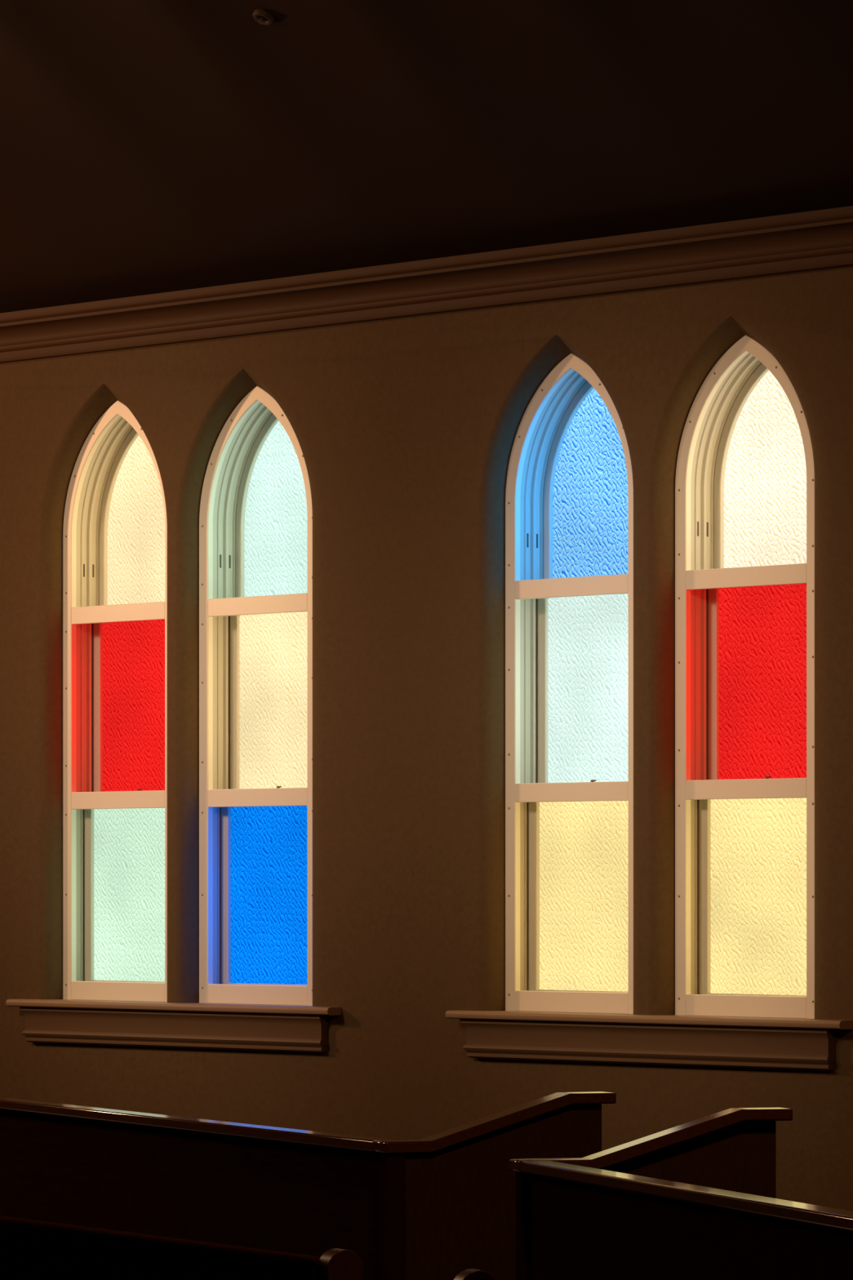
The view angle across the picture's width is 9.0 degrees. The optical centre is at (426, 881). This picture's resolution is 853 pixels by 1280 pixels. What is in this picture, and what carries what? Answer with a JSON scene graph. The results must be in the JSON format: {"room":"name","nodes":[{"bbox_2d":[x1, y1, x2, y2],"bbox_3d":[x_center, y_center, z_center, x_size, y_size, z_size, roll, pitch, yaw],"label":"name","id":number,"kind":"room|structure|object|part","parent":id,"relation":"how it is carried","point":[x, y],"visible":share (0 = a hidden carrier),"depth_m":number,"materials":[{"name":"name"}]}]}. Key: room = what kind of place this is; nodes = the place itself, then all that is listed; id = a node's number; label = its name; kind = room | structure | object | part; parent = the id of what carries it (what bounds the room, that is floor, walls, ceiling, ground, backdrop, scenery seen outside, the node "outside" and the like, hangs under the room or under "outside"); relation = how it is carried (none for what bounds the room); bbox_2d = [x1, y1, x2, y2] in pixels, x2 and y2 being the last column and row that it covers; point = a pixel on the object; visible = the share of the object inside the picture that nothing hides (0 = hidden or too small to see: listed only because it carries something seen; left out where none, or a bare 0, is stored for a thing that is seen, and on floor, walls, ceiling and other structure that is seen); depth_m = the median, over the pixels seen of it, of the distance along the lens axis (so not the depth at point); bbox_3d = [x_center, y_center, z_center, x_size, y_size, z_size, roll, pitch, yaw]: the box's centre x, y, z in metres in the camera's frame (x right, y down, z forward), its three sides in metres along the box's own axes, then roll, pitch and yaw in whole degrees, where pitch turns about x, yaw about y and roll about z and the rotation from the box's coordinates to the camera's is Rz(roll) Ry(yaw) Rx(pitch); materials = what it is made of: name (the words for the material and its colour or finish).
{"room":"house of worship","nodes":[
{"label":"house of worship","id":0,"kind":"room"},
{"bbox_2d":[0,265,852,1211],"bbox_3d":[3.417,-0.375,15.790,0.098,3.750,25.000,0,0,-42],"label":"wall","id":1,"kind":"structure","parent":0,"point":[405,428],"depth_m":19.54,"materials":[{"name":"paint"}]},
{"bbox_2d":[62,400,167,1001],"bbox_3d":[-1.113,-0.695,20.952,0.203,2.306,0.676,0,0,-42],"label":"window","id":2,"kind":"structure","parent":1,"relation":"in","point":[115,531],"depth_m":21.06,"materials":[{"name":"glass"}]},
{"bbox_3d":[-1.095,-0.670,20.968,0.024,0.740,0.576,0,0,-42],"label":"sash","id":3,"kind":"part","parent":2,"relation":"part of","materials":[{"name":"paint"}]},
{"bbox_3d":[-1.177,-1.030,20.894,0.024,0.067,0.570,0,0,-42],"label":"rail","id":4,"kind":"part","parent":2,"relation":"part of","materials":[{"name":"white paint"}]},
{"bbox_3d":[-1.177,-0.314,20.894,0.024,0.067,0.570,0,0,-42],"label":"rail","id":5,"kind":"part","parent":2,"relation":"part of","materials":[{"name":"white paint"}]},
{"bbox_3d":[-1.177,0.421,20.894,0.024,0.073,0.570,0,0,-42],"label":"rail","id":6,"kind":"part","parent":2,"relation":"part of","materials":[{"name":"white paint"}]},
{"bbox_3d":[-1.072,-1.405,20.989,0.028,0.789,0.580,0,0,-42],"label":"sash","id":7,"kind":"part","parent":2,"relation":"part of","materials":[{"name":"glass"}]},
{"bbox_3d":[-1.127,0.048,20.939,0.026,0.755,0.576,0,0,-42],"label":"sash","id":8,"kind":"part","parent":2,"relation":"part of","materials":[{"name":"glass"}]},
{"bbox_3d":[-1.123,0.048,20.943,0.004,0.685,0.500,0,0,-42],"label":"glass pane","id":9,"kind":"part","parent":2,"relation":"part of","materials":[{"name":"glass"}]},
{"bbox_3d":[-1.092,-0.670,20.971,0.004,0.680,0.500,0,0,-42],"label":"glass pane","id":10,"kind":"part","parent":2,"relation":"part of","materials":[{"name":"red glass"}]},
{"bbox_3d":[-1.069,-1.407,20.992,0.004,0.724,0.518,0,0,-42],"label":"glass pane","id":11,"kind":"part","parent":2,"relation":"part of","materials":[{"name":"beige glass"}]},
{"bbox_2d":[5,999,341,1053],"bbox_3d":[-0.949,0.541,20.524,0.135,0.169,1.900,0,0,-42],"label":"window sill","id":12,"kind":"structure","parent":1,"relation":"attached to","point":[226,1026],"depth_m":20.45,"materials":[{"name":"paint"}]},
{"bbox_2d":[199,386,312,1005],"bbox_3d":[-0.559,-0.695,20.342,0.203,2.306,0.676,0,0,-42],"label":"window","id":13,"kind":"structure","parent":1,"relation":"in","point":[255,513],"depth_m":20.44,"materials":[{"name":"glass"}]},
{"bbox_3d":[-0.541,-0.670,20.358,0.024,0.740,0.576,0,0,-42],"label":"sash","id":14,"kind":"part","parent":13,"relation":"part of","materials":[{"name":"paint"}]},
{"bbox_3d":[-0.518,-1.405,20.379,0.028,0.789,0.580,0,0,-42],"label":"sash","id":15,"kind":"part","parent":13,"relation":"part of","materials":[{"name":"glass"}]},
{"bbox_3d":[-0.623,-1.030,20.284,0.024,0.067,0.570,0,0,-42],"label":"rail","id":16,"kind":"part","parent":13,"relation":"part of","materials":[{"name":"white paint"}]},
{"bbox_3d":[-0.623,-0.314,20.284,0.024,0.067,0.570,0,0,-42],"label":"rail","id":17,"kind":"part","parent":13,"relation":"part of","materials":[{"name":"white paint"}]},
{"bbox_3d":[-0.623,0.421,20.284,0.024,0.073,0.570,0,0,-42],"label":"rail","id":18,"kind":"part","parent":13,"relation":"part of","materials":[{"name":"white paint"}]},
{"bbox_3d":[-0.573,0.048,20.329,0.026,0.755,0.576,0,0,-42],"label":"sash","id":19,"kind":"part","parent":13,"relation":"part of","materials":[{"name":"glass"}]},
{"bbox_3d":[-0.569,0.048,20.333,0.004,0.685,0.500,0,0,-42],"label":"glass pane","id":20,"kind":"part","parent":13,"relation":"part of","materials":[{"name":"blue glass"}]},
{"bbox_3d":[-0.538,-0.670,20.361,0.004,0.680,0.500,0,0,-42],"label":"glass pane","id":21,"kind":"part","parent":13,"relation":"part of","materials":[{"name":"beige glass"}]},
{"bbox_3d":[-0.514,-1.407,20.382,0.004,0.724,0.518,0,0,-42],"label":"glass pane","id":22,"kind":"part","parent":13,"relation":"part of","materials":[{"name":"glass"}]},
{"bbox_2d":[0,205,852,363],"bbox_3d":[3.336,-2.123,15.716,0.136,0.185,25.000,0,0,-42],"label":"crown molding","id":23,"kind":"structure","parent":1,"relation":"attached to","point":[820,239],"depth_m":19.31,"materials":[{"name":"paint"}]},
{"bbox_2d":[505,353,633,1013],"bbox_3d":[0.578,-0.695,19.090,0.203,2.306,0.676,0,0,-42],"label":"window","id":24,"kind":"structure","parent":1,"relation":"in","point":[569,493],"depth_m":19.18,"materials":[{"name":"glass"}]},
{"bbox_3d":[0.596,-0.670,19.107,0.024,0.740,0.576,0,0,-42],"label":"sash","id":25,"kind":"part","parent":24,"relation":"part of","materials":[{"name":"paint"}]},
{"bbox_3d":[0.619,-1.405,19.127,0.028,0.789,0.580,0,0,-42],"label":"sash","id":26,"kind":"part","parent":24,"relation":"part of","materials":[{"name":"glass"}]},
{"bbox_3d":[0.514,-1.030,19.032,0.024,0.067,0.570,0,0,-42],"label":"rail","id":27,"kind":"part","parent":24,"relation":"part of","materials":[{"name":"white paint"}]},
{"bbox_3d":[0.514,-0.314,19.032,0.024,0.067,0.570,0,0,-42],"label":"rail","id":28,"kind":"part","parent":24,"relation":"part of","materials":[{"name":"white paint"}]},
{"bbox_3d":[0.514,0.421,19.032,0.024,0.073,0.570,0,0,-42],"label":"rail","id":29,"kind":"part","parent":24,"relation":"part of","materials":[{"name":"white paint"}]},
{"bbox_3d":[0.564,0.048,19.078,0.026,0.755,0.576,0,0,-42],"label":"sash","id":30,"kind":"part","parent":24,"relation":"part of","materials":[{"name":"glass"}]},
{"bbox_3d":[0.568,0.048,19.081,0.004,0.685,0.500,0,0,-42],"label":"glass pane","id":31,"kind":"part","parent":24,"relation":"part of","materials":[{"name":"yellow glass"}]},
{"bbox_3d":[0.599,-0.670,19.109,0.004,0.680,0.500,0,0,-42],"label":"glass pane","id":32,"kind":"part","parent":24,"relation":"part of","materials":[{"name":"white glass"}]},
{"bbox_3d":[0.623,-1.407,19.131,0.004,0.724,0.518,0,0,-42],"label":"glass pane","id":33,"kind":"part","parent":24,"relation":"part of","materials":[{"name":"blue glass"}]},
{"bbox_2d":[445,1009,852,1071],"bbox_3d":[0.762,0.541,18.640,0.135,0.169,1.920,0,0,-42],"label":"window sill","id":34,"kind":"structure","parent":1,"relation":"attached to","point":[734,1042],"depth_m":18.57,"materials":[{"name":"paint"}]},
{"bbox_2d":[675,334,814,1018],"bbox_3d":[1.151,-0.695,18.459,0.203,2.306,0.676,0,0,-42],"label":"window","id":35,"kind":"structure","parent":1,"relation":"in","point":[744,483],"depth_m":18.54,"materials":[{"name":"glass"}]},
{"bbox_3d":[1.169,-0.670,18.476,0.024,0.740,0.576,0,0,-42],"label":"sash","id":36,"kind":"part","parent":35,"relation":"part of","materials":[{"name":"paint"}]},
{"bbox_3d":[1.192,-1.405,18.497,0.028,0.789,0.580,0,0,-42],"label":"sash","id":37,"kind":"part","parent":35,"relation":"part of","materials":[{"name":"glass"}]},
{"bbox_3d":[1.087,-1.030,18.401,0.024,0.067,0.570,0,0,-42],"label":"rail","id":38,"kind":"part","parent":35,"relation":"part of","materials":[{"name":"white paint"}]},
{"bbox_3d":[1.087,-0.314,18.401,0.024,0.067,0.570,0,0,-42],"label":"rail","id":39,"kind":"part","parent":35,"relation":"part of","materials":[{"name":"white paint"}]},
{"bbox_3d":[1.087,0.421,18.401,0.024,0.073,0.570,0,0,-42],"label":"rail","id":40,"kind":"part","parent":35,"relation":"part of","materials":[{"name":"white paint"}]},
{"bbox_3d":[1.137,0.048,18.447,0.026,0.755,0.576,0,0,-42],"label":"sash","id":41,"kind":"part","parent":35,"relation":"part of","materials":[{"name":"glass"}]},
{"bbox_3d":[1.141,0.048,18.450,0.004,0.685,0.500,0,0,-42],"label":"glass pane","id":42,"kind":"part","parent":35,"relation":"part of","materials":[{"name":"yellow glass"}]},
{"bbox_3d":[1.172,-0.670,18.479,0.004,0.680,0.500,0,0,-42],"label":"glass pane","id":43,"kind":"part","parent":35,"relation":"part of","materials":[{"name":"red glass"}]},
{"bbox_3d":[1.195,-1.407,18.500,0.004,0.724,0.518,0,0,-42],"label":"glass pane","id":44,"kind":"part","parent":35,"relation":"part of","materials":[{"name":"beige glass"}]},
{"bbox_2d":[0,0,852,313],"bbox_3d":[-2.898,-4.166,10.053,17.100,3.932,25.000,0,0,-42],"label":"ceiling","id":45,"kind":"structure","parent":0,"point":[148,147],"depth_m":18.60,"materials":[{"name":"paint"}]},
{"bbox_2d":[253,8,273,25],"bbox_3d":[-0.546,-2.900,18.248,0.072,0.051,0.069,0,0,40],"label":"sprinkler","id":46,"kind":"object","parent":45,"relation":"attached to","point":[261,16],"visible":1,"depth_m":18.23,"materials":[{"name":"metal"}]},
{"bbox_3d":[-2.886,1.550,10.064,16.932,0.100,25.000,0,0,-42],"label":"floor","id":47,"kind":"structure","parent":0,"visible":0},
{"bbox_2d":[0,1215,363,1279],"bbox_3d":[-1.079,1.069,11.487,0.480,0.862,4.500,0,0,-29],"label":"pew","id":48,"kind":"object","parent":47,"relation":"on","point":[30,1249],"visible":1,"depth_m":10.04,"materials":[{"name":"brown wood"}]},
{"bbox_2d":[0,1091,616,1279],"bbox_3d":[-0.864,1.018,16.096,0.642,0.963,5.214,0,0,-24],"label":"pew","id":49,"kind":"object","parent":47,"relation":"on","point":[441,1206],"visible":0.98,"depth_m":14.18,"materials":[{"name":"brown wood"}]},
{"bbox_3d":[-1.132,1.087,16.012,0.032,0.825,5.150,0,0,-24],"label":"panel","id":50,"kind":"part","parent":49,"relation":"part of","materials":[{"name":"brown wood"}]},
{"bbox_3d":[-1.139,0.664,16.020,0.074,0.028,5.130,0,0,-24],"label":"cap rail","id":51,"kind":"part","parent":49,"relation":"part of","materials":[{"name":"brown wood"}]},
{"bbox_3d":[-0.084,1.088,13.633,0.050,0.824,0.050,0,0,-24],"label":"corner post","id":52,"kind":"part","parent":49,"relation":"part of","materials":[{"name":"brown wood"}]},
{"bbox_3d":[0.191,1.032,13.754,0.550,0.936,0.028,0,0,-24],"label":"panel","id":53,"kind":"part","parent":49,"relation":"part of","materials":[{"name":"brown wood"}]},
{"bbox_2d":[453,1268,496,1279],"bbox_3d":[0.964,1.069,7.170,0.480,0.862,4.000,0,0,-21],"label":"pew","id":54,"kind":"object","parent":47,"relation":"on","point":[468,1274],"visible":1,"depth_m":8.93,"materials":[{"name":"brown wood"}]},
{"bbox_2d":[509,1107,852,1279],"bbox_3d":[1.150,1.018,10.634,0.677,0.963,4.614,0,0,-16],"label":"pew","id":55,"kind":"object","parent":47,"relation":"on","point":[696,1199],"visible":1,"depth_m":12.12,"materials":[{"name":"brown wood"}]},
{"bbox_3d":[0.239,1.088,12.733,0.050,0.824,0.050,0,0,-16],"label":"corner post","id":56,"kind":"part","parent":55,"relation":"part of","materials":[{"name":"brown wood"}]},
{"bbox_3d":[0.873,0.664,10.512,0.074,0.028,4.530,0,0,-16],"label":"cap rail","id":57,"kind":"part","parent":55,"relation":"part of","materials":[{"name":"brown wood"}]},
{"bbox_3d":[0.544,1.032,12.821,0.585,0.936,0.028,0,0,-16],"label":"panel","id":58,"kind":"part","parent":55,"relation":"part of","materials":[{"name":"brown wood"}]},
{"bbox_3d":[0.873,1.087,10.522,0.032,0.825,4.550,0,0,-16],"label":"panel","id":59,"kind":"part","parent":55,"relation":"part of","materials":[{"name":"brown wood"}]}
]}

